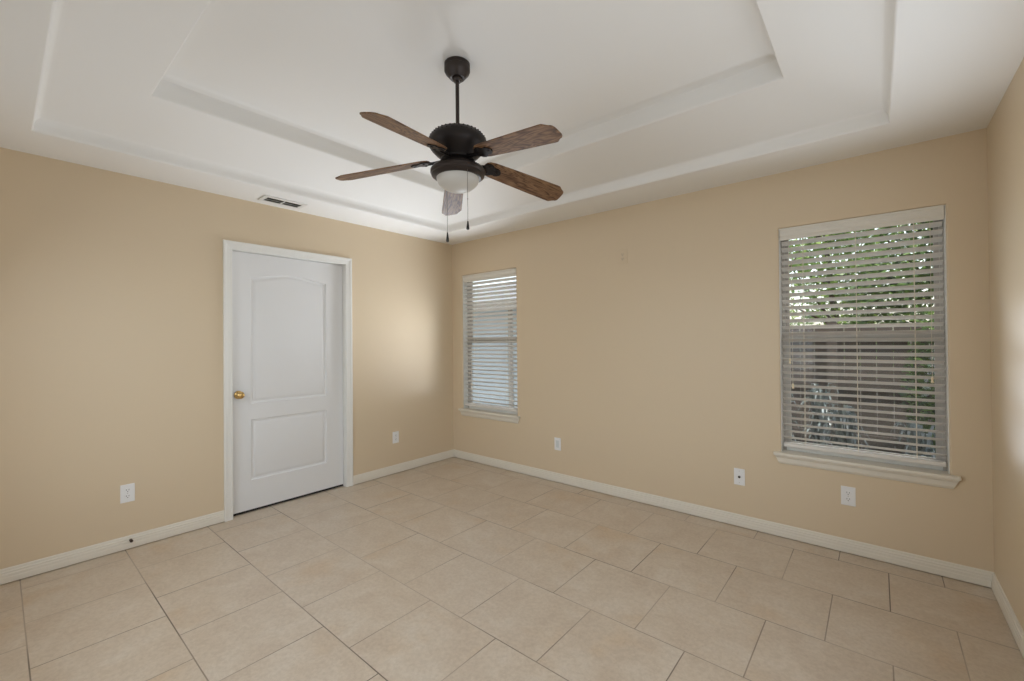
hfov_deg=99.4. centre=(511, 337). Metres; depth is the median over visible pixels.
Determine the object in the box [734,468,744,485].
outlet
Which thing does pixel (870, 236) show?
tree
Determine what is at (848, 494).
wall outlet
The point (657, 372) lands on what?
wall
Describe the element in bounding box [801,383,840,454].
leaf plant
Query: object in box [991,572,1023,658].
baseboard
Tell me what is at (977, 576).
baseboard
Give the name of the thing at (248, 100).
ceiling
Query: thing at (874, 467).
window
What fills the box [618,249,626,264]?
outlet
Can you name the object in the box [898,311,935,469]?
shrub
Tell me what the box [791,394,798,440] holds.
leaf plant
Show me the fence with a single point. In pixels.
(897, 365)
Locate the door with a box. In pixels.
[223,239,352,521]
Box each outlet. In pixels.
[120,483,134,503]
[393,431,398,443]
[554,437,560,450]
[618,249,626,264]
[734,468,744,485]
[841,486,855,506]
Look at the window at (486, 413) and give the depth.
4.91 m
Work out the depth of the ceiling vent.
3.41 m
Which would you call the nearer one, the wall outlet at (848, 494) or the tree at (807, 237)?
the wall outlet at (848, 494)
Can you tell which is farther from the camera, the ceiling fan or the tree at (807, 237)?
the tree at (807, 237)
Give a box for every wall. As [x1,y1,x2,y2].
[0,147,453,568]
[452,128,993,571]
[987,58,1023,630]
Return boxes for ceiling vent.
[258,195,307,208]
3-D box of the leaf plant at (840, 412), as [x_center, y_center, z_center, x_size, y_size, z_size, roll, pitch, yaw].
[2.870,1.035,3.731,0.370,0.904,0.398,-1,-1,40]
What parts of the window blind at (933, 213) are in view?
pull cord, pull cord, ladder cord, ladder cord, rail, ladder cord, pull cord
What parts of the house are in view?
corner trim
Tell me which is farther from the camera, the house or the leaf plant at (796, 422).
the house
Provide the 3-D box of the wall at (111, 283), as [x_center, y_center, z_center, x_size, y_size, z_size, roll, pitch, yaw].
[-1.917,0.156,3.646,0.140,2.440,3.670,-1,-1,40]
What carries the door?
in the wall at (111, 283)
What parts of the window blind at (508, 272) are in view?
ladder cord, rail, ladder cord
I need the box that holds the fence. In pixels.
[790,322,935,463]
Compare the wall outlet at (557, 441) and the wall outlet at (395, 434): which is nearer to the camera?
the wall outlet at (557, 441)
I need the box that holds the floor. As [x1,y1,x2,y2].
[0,457,1023,680]
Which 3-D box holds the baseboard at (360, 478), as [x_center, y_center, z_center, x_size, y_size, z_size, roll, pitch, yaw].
[-1.071,1.330,4.511,0.014,0.082,1.259,-1,-1,40]
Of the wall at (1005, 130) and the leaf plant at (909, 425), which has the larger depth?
the leaf plant at (909, 425)
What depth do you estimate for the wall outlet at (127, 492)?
2.82 m
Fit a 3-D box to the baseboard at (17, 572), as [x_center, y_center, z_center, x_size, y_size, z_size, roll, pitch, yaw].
[-2.586,1.331,2.710,0.014,0.082,1.374,-1,-1,40]
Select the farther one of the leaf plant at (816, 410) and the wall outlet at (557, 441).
the leaf plant at (816, 410)
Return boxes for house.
[472,284,516,407]
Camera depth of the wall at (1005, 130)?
1.98 m
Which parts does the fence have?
fence post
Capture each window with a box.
[458,282,519,423]
[773,205,961,488]
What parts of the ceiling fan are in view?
blade, blade, blade arm, blade arm, blade, globe, pull chain, blade arm, blade arm, blade, blade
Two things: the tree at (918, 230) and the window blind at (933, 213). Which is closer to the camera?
the window blind at (933, 213)
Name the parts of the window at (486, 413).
frame, sill, sash, sash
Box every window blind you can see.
[462,268,517,411]
[779,205,946,466]
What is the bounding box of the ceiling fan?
[335,56,562,241]
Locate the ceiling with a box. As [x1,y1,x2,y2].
[0,0,1023,244]
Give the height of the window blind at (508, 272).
1.462 m
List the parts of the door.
knob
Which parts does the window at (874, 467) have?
sash, sash, sill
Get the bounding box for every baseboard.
[0,510,224,584]
[353,449,453,484]
[454,449,992,587]
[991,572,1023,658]
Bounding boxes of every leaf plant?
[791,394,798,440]
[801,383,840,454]
[820,404,868,458]
[890,422,935,468]
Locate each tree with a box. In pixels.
[789,224,931,379]
[789,237,808,323]
[835,221,933,413]

